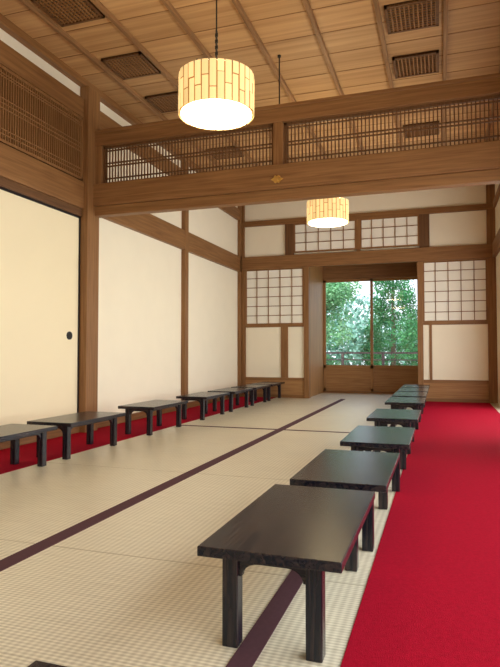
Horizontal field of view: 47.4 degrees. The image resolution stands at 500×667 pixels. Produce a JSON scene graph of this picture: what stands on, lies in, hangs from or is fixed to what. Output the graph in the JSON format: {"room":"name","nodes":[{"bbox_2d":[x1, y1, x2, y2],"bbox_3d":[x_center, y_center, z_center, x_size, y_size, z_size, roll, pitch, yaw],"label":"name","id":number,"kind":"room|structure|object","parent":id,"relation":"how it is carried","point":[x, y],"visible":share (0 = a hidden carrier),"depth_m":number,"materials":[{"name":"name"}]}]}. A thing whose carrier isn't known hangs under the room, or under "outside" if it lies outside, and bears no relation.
{"room":"japanese tatami hall","nodes":[
{"label":"japanese tatami hall","id":0,"kind":"room"},
{"bbox_2d":[0,28,237,412],"bbox_3d":[-2.728,-1.063,5.769,0.200,4.500,15.550,-1,-2,18],"label":"wall","id":1,"kind":"structure","parent":0,"point":[139,298],"depth_m":9.14,"materials":[{"name":"paint"}]},
{"bbox_2d":[0,187,80,428],"bbox_3d":[-2.424,-0.196,6.278,0.035,2.600,1.800,-1,-2,18],"label":"door","id":2,"kind":"structure","parent":1,"relation":"in","point":[40,242],"depth_m":6.39,"materials":[{"name":"paper"}]},
{"bbox_2d":[0,64,82,180],"bbox_3d":[-3.567,-2.457,2.893,0.055,0.820,9.080,-1,-2,18],"label":"lattice panel","id":3,"kind":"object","parent":1,"relation":"attached to","point":[33,123],"depth_m":6.42,"materials":[{"name":"brown wood"}]},
{"bbox_2d":[0,394,235,449],"bbox_3d":[-2.616,1.134,5.660,0.035,0.100,15.150,-1,-2,18],"label":"baseboard","id":4,"kind":"structure","parent":1,"relation":"attached to","point":[138,415],"depth_m":7.62,"materials":[{"name":"brown wood"}]},
{"bbox_2d":[79,86,241,432],"bbox_3d":[-1.136,-0.855,10.019,0.130,4.360,6.070,-1,-2,18],"label":"wooden pillars","id":5,"kind":"structure","parent":1,"relation":"attached to","point":[89,245],"depth_m":7.24,"materials":[{"name":"brown wood"}]},
{"bbox_2d":[0,13,240,271],"bbox_3d":[-2.590,-2.389,5.766,0.090,1.750,15.150,-1,-2,18],"label":"beams","id":6,"kind":"structure","parent":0,"point":[20,173],"depth_m":6.80,"materials":[{"name":"brown wood"}]},
{"bbox_2d":[0,393,499,666],"bbox_3d":[0.186,1.244,5.645,5.760,0.120,17.300,-1,-2,18],"label":"floor","id":7,"kind":"structure","parent":0,"point":[69,607],"depth_m":2.90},
{"bbox_2d":[27,660,66,666],"bbox_3d":[-0.376,0.850,0.678,0.490,0.345,0.960,-1,-2,18],"label":"table","id":8,"kind":"object","parent":7,"relation":"on","point":[36,663],"visible":1,"depth_m":1.19,"materials":[{"name":"brown wood"}]},
{"bbox_2d":[0,397,275,473],"bbox_3d":[-2.198,1.178,5.514,0.840,0.004,15.040,-1,-2,18],"label":"carpet runner","id":9,"kind":"object","parent":7,"relation":"on","point":[27,452],"visible":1,"depth_m":6.64,"materials":[{"name":"carpet"}]},
{"bbox_2d":[0,424,56,466],"bbox_3d":[-2.083,0.975,4.649,0.490,0.345,0.960,-1,-2,18],"label":"table","id":10,"kind":"object","parent":9,"relation":"on","point":[12,433],"visible":1,"depth_m":4.95,"materials":[{"name":"brown wood"}]},
{"bbox_2d":[27,411,125,459],"bbox_3d":[-1.719,1.010,5.740,0.490,0.345,0.960,-1,-2,18],"label":"table","id":11,"kind":"object","parent":9,"relation":"on","point":[65,423],"visible":0.83,"depth_m":5.58,"materials":[{"name":"brown wood"}]},
{"bbox_2d":[118,400,187,435],"bbox_3d":[-1.213,1.060,7.257,0.490,0.345,0.960,-1,-2,18],"label":"table","id":12,"kind":"object","parent":9,"relation":"on","point":[148,407],"visible":1,"depth_m":6.94,"materials":[{"name":"brown wood"}]},
{"bbox_2d":[176,392,229,419],"bbox_3d":[-0.708,1.109,8.774,0.490,0.345,0.960,-1,-2,18],"label":"table","id":13,"kind":"object","parent":9,"relation":"on","point":[202,398],"visible":0.91,"depth_m":8.44,"materials":[{"name":"brown wood"}]},
{"bbox_2d":[208,388,252,411],"bbox_3d":[-0.328,1.146,9.912,0.490,0.345,0.960,-1,-2,18],"label":"table","id":14,"kind":"object","parent":9,"relation":"on","point":[232,391],"visible":0.82,"depth_m":9.59,"materials":[{"name":"brown wood"}]},
{"bbox_2d":[231,384,270,405],"bbox_3d":[0.029,1.181,10.983,0.490,0.345,0.960,-1,-2,18],"label":"table","id":15,"kind":"object","parent":9,"relation":"on","point":[254,386],"visible":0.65,"depth_m":10.76,"materials":[{"name":"brown wood"}]},
{"bbox_2d":[252,382,284,400],"bbox_3d":[0.374,1.214,12.017,0.490,0.345,0.960,-1,-2,18],"label":"table","id":16,"kind":"object","parent":9,"relation":"on","point":[268,389],"visible":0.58,"depth_m":11.79,"materials":[{"name":"brown wood"}]},
{"bbox_2d":[0,399,406,666],"bbox_3d":[-0.333,1.158,4.898,3.130,0.004,15.150,-1,-2,18],"label":"trim tatami border","id":17,"kind":"structure","parent":7,"relation":"attached to","point":[248,652],"depth_m":2.82,"materials":[{"name":"fabric"}]},
{"bbox_2d":[197,484,374,662],"bbox_3d":[0.204,0.902,2.296,0.490,0.345,0.960,-1,-2,18],"label":"table","id":18,"kind":"object","parent":7,"relation":"on","point":[311,532],"visible":1,"depth_m":1.98,"materials":[{"name":"brown wood"}]},
{"bbox_2d":[290,449,399,551],"bbox_3d":[0.588,0.936,3.317,0.490,0.345,0.960,-1,-2,18],"label":"table","id":19,"kind":"object","parent":7,"relation":"on","point":[336,469],"visible":0.66,"depth_m":3.13,"materials":[{"name":"brown wood"}]},
{"bbox_2d":[340,425,414,491],"bbox_3d":[1.038,0.971,4.526,0.490,0.345,0.960,-1,-2,18],"label":"table","id":20,"kind":"object","parent":7,"relation":"on","point":[361,438],"visible":0.7,"depth_m":4.24,"materials":[{"name":"brown wood"}]},
{"bbox_2d":[366,409,420,453],"bbox_3d":[1.538,1.020,6.024,0.490,0.345,0.960,-1,-2,18],"label":"table","id":21,"kind":"object","parent":7,"relation":"on","point":[381,417],"visible":0.8,"depth_m":5.67,"materials":[{"name":"brown wood"}]},
{"bbox_2d":[385,397,425,429],"bbox_3d":[2.132,1.076,7.775,0.490,0.345,0.960,-1,-2,18],"label":"table","id":22,"kind":"object","parent":7,"relation":"on","point":[415,403],"visible":0.76,"depth_m":7.42,"materials":[{"name":"brown wood"}]},
{"bbox_2d":[392,392,426,413],"bbox_3d":[2.496,1.112,8.866,0.490,0.345,0.960,-1,-2,18],"label":"table","id":23,"kind":"object","parent":7,"relation":"on","point":[396,394],"visible":0.3,"depth_m":8.74,"materials":[{"name":"brown wood"}]},
{"bbox_2d":[397,388,428,408],"bbox_3d":[2.844,1.146,9.909,0.490,0.345,0.960,-1,-2,18],"label":"table","id":24,"kind":"object","parent":7,"relation":"on","point":[400,389],"visible":0.24,"depth_m":9.90,"materials":[{"name":"brown wood"}]},
{"bbox_2d":[401,384,429,401],"bbox_3d":[3.191,1.180,10.952,0.490,0.345,0.960,-1,-2,18],"label":"table","id":25,"kind":"object","parent":7,"relation":"on","point":[404,385],"visible":0.27,"depth_m":10.76,"materials":[{"name":"brown wood"}]},
{"bbox_2d":[340,401,499,666],"bbox_3d":[1.729,1.135,4.206,1.220,0.004,15.040,-1,-2,18],"label":"carpet runner","id":26,"kind":"object","parent":7,"relation":"on","point":[431,597],"visible":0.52,"depth_m":2.76,"materials":[{"name":"carpet"}]},
{"bbox_2d":[0,0,499,171],"bbox_3d":[-0.090,-3.349,4.964,5.960,0.124,15.750,-1,-2,18],"label":"ceiling","id":27,"kind":"structure","parent":0,"point":[349,31],"depth_m":6.48,"materials":[{"name":"brown wood"}]},
{"bbox_2d":[31,0,104,26],"bbox_3d":[-1.814,-3.251,5.688,0.520,0.028,0.500,-1,-2,18],"label":"ceiling vent","id":28,"kind":"object","parent":27,"relation":"in","point":[65,13],"depth_m":5.73,"materials":[{"name":"brown wood"}]},
{"bbox_2d":[101,51,160,79],"bbox_3d":[-1.425,-3.213,6.854,0.520,0.028,0.500,-1,-2,18],"label":"ceiling vent","id":29,"kind":"object","parent":27,"relation":"in","point":[135,64],"depth_m":6.83,"materials":[{"name":"brown wood"}]},
{"bbox_2d":[145,91,179,112],"bbox_3d":[-1.093,-3.181,7.850,0.520,0.028,0.500,-1,-2,18],"label":"ceiling vent","id":30,"kind":"object","parent":27,"relation":"in","point":[166,102],"depth_m":7.80,"materials":[{"name":"brown wood"}]},
{"bbox_2d":[178,0,254,129],"bbox_3d":[-0.255,-2.484,4.375,0.584,1.650,0.586,-1,-2,18],"label":"pendant lamp","id":31,"kind":"object","parent":27,"relation":"hanging from","point":[215,93],"visible":1,"depth_m":4.15,"materials":[{"name":"yellow paper"}]},
{"bbox_2d":[207,146,243,159],"bbox_3d":[-0.429,-3.116,9.841,0.520,0.028,0.500,-1,-2,18],"label":"ceiling vent","id":32,"kind":"object","parent":27,"relation":"in","point":[227,146],"depth_m":9.89,"materials":[{"name":"brown wood"}]},
{"bbox_2d":[19,0,499,169],"bbox_3d":[-0.010,-3.267,4.934,4.594,0.050,15.150,-1,-2,18],"label":"trim","id":33,"kind":"structure","parent":27,"relation":"attached to","point":[27,3],"depth_m":6.36,"materials":[{"name":"brown wood"}]},
{"bbox_2d":[278,55,280,103],"bbox_3d":[0.341,-2.932,6.626,0.040,0.610,0.040,-1,-2,18],"label":"hanging rod","id":34,"kind":"object","parent":27,"relation":"hanging from","point":[279,56],"visible":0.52,"depth_m":6.62,"materials":[{"name":"metal"}]},
{"bbox_2d":[307,197,348,227],"bbox_3d":[1.087,-2.367,7.994,0.586,1.650,0.586,-1,-2,18],"label":"pendant lamp","id":35,"kind":"object","parent":27,"relation":"hanging from","point":[328,212],"visible":0.73,"depth_m":7.75,"materials":[{"name":"yellow paper"}]},
{"bbox_2d":[384,0,438,34],"bbox_3d":[1.658,-3.247,5.828,0.520,0.028,0.500,-1,-2,18],"label":"ceiling vent","id":36,"kind":"object","parent":27,"relation":"in","point":[411,15],"depth_m":5.81,"materials":[{"name":"brown wood"}]},
{"bbox_2d":[392,50,438,78],"bbox_3d":[1.990,-3.214,6.823,0.520,0.028,0.500,-1,-2,18],"label":"ceiling vent","id":37,"kind":"object","parent":27,"relation":"in","point":[422,63],"depth_m":6.80,"materials":[{"name":"brown wood"}]},
{"bbox_2d":[403,121,438,137],"bbox_3d":[2.654,-3.150,8.814,0.520,0.028,0.500,-1,-2,18],"label":"ceiling vent","id":38,"kind":"object","parent":27,"relation":"in","point":[435,130],"depth_m":8.86,"materials":[{"name":"brown wood"}]},
{"bbox_2d":[309,266,323,396],"bbox_3d":[1.522,-0.125,13.402,0.100,3.120,1.830,-1,-2,18],"label":"wall","id":39,"kind":"structure","parent":0,"point":[316,273],"depth_m":13.39,"materials":[{"name":"brown wood"}]},
{"bbox_2d":[323,278,373,391],"bbox_3d":[2.397,0.038,13.943,1.205,2.730,0.040,-1,-2,18],"label":"sliding door","id":40,"kind":"structure","parent":39,"relation":"in","point":[336,377],"depth_m":13.90,"materials":[{"name":"brown wood"}]},
{"bbox_2d":[323,262,416,393],"bbox_3d":[2.946,-0.113,13.786,2.360,3.120,0.160,-1,-2,18],"label":"door frame","id":41,"kind":"structure","parent":39,"relation":"attached to","point":[408,269],"depth_m":13.76,"materials":[{"name":"brown wood"}]},
{"bbox_2d":[373,277,417,391],"bbox_3d":[3.499,0.027,13.629,1.205,2.730,0.040,-1,-2,18],"label":"sliding door","id":42,"kind":"structure","parent":39,"relation":"in","point":[386,378],"depth_m":13.62,"materials":[{"name":"brown wood"}]},
{"bbox_2d":[245,185,486,256],"bbox_3d":[2.323,-0.857,12.130,5.760,4.500,0.120,-1,-2,18],"label":"wall","id":43,"kind":"structure","parent":0,"point":[467,227],"depth_m":11.82,"materials":[{"name":"paint"}]},
{"bbox_2d":[245,267,303,324],"bbox_3d":[0.538,-0.816,12.623,1.340,1.250,0.024,-1,-2,18],"label":"window","id":44,"kind":"structure","parent":43,"relation":"in","point":[275,296],"depth_m":12.62,"materials":[{"name":"paper"}]},
{"bbox_2d":[294,219,355,252],"bbox_3d":[1.610,-2.097,12.307,1.360,0.650,0.024,-1,-2,18],"label":"window","id":45,"kind":"structure","parent":43,"relation":"in","point":[307,238],"depth_m":12.31,"materials":[{"name":"paper"}]},
{"bbox_2d":[241,184,497,402],"bbox_3d":[2.311,-0.833,12.091,5.360,4.450,0.200,-1,-2,18],"label":"trim","id":46,"kind":"structure","parent":43,"relation":"attached to","point":[424,252],"depth_m":11.74,"materials":[{"name":"brown wood"}]},
{"bbox_2d":[360,214,418,248],"bbox_3d":[2.900,-2.111,11.877,1.200,0.650,0.024,-1,-2,18],"label":"window","id":47,"kind":"structure","parent":43,"relation":"in","point":[393,231],"depth_m":11.88,"materials":[{"name":"paper"}]},
{"bbox_2d":[423,258,487,322],"bbox_3d":[4.105,-0.854,11.435,1.220,1.250,0.024,-1,-2,18],"label":"window","id":48,"kind":"structure","parent":43,"relation":"in","point":[453,290],"depth_m":11.44,"materials":[{"name":"paper"}]},
{"bbox_2d":[246,322,488,402],"bbox_3d":[2.297,0.590,12.005,5.040,1.600,0.045,-1,-2,18],"label":"panel","id":49,"kind":"object","parent":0,"point":[455,353],"depth_m":11.54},
{"bbox_2d":[495,184,499,404],"bbox_3d":[2.523,-1.120,4.020,0.150,4.500,15.550,-1,-2,18],"label":"wall","id":50,"kind":"structure","parent":0,"point":[497,208],"depth_m":10.83,"materials":[{"name":"paint"}]},
{"bbox_2d":[93,73,499,217],"bbox_3d":[0.502,-2.079,6.544,5.260,1.100,0.200,-1,-2,18],"label":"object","id":51,"kind":"structure","parent":50,"relation":"attached to","point":[473,164],"depth_m":6.40,"materials":[{"name":"brown wood"}]},
{"bbox_2d":[271,175,282,182],"bbox_3d":[0.306,-1.756,6.481,0.150,0.085,0.020,-1,-2,18],"label":"nail","id":52,"kind":"object","parent":51,"relation":"attached to","point":[278,178],"visible":1,"depth_m":6.47,"materials":[{"name":"gold metal"}]},
{"bbox_2d":[103,95,499,182],"bbox_3d":[0.493,-2.179,6.551,5.000,0.500,0.040,-1,-2,18],"label":"lattice","id":53,"kind":"object","parent":51,"relation":"in","point":[106,149],"depth_m":6.53,"materials":[{"name":"brown wood"}]},
{"bbox_2d":[492,184,499,256],"bbox_3d":[2.393,-2.266,4.016,0.070,1.090,14.990,-1,-2,18],"label":"rail","id":54,"kind":"object","parent":50,"relation":"attached to","point":[496,243],"visible":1,"depth_m":10.48,"materials":[{"name":"brown wood"}]},
{"label":"outside","id":55,"kind":"structure","parent":0,"visible":0},
{"bbox_3d":[16.740,5.728,50.075,120.000,0.200,74.100,-1,-2,18],"label":"ground","id":56,"kind":"structure","parent":55,"visible":0},
{"bbox_2d":[326,282,361,364],"bbox_3d":[1.899,1.290,19.588,4.042,6.693,3.147,-1,-2,34],"label":"maple tree","id":57,"kind":"object","parent":56,"relation":"on","point":[336,292],"visible":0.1,"depth_m":19.02,"materials":[{"name":"green plant"}]},
{"bbox_2d":[326,293,417,364],"bbox_3d":[4.942,1.911,27.308,22.567,7.986,5.039,-1,-2,18],"label":"trees","id":58,"kind":"object","parent":56,"relation":"on","point":[357,328],"visible":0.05,"depth_m":26.41,"materials":[{"name":"green plant"}]},
{"bbox_2d":[359,280,417,365],"bbox_3d":[5.187,0.723,20.593,3.427,7.891,3.428,-2,-3,44],"label":"tree","id":59,"kind":"object","parent":56,"relation":"on","point":[404,297],"visible":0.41,"depth_m":20.26,"materials":[{"name":"green plant"}]},
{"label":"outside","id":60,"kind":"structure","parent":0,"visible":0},
{"bbox_3d":[3.335,1.558,14.709,11.000,0.120,1.900,-1,-2,18],"label":"deck","id":61,"kind":"object","parent":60,"visible":0},
{"bbox_2d":[326,352,417,364],"bbox_3d":[3.582,1.013,15.468,11.000,1.020,0.080,-1,-2,18],"label":"balcony railing","id":62,"kind":"object","parent":61,"relation":"on","point":[342,359],"visible":0.12,"depth_m":15.48,"materials":[{"name":"paint"}]}
]}

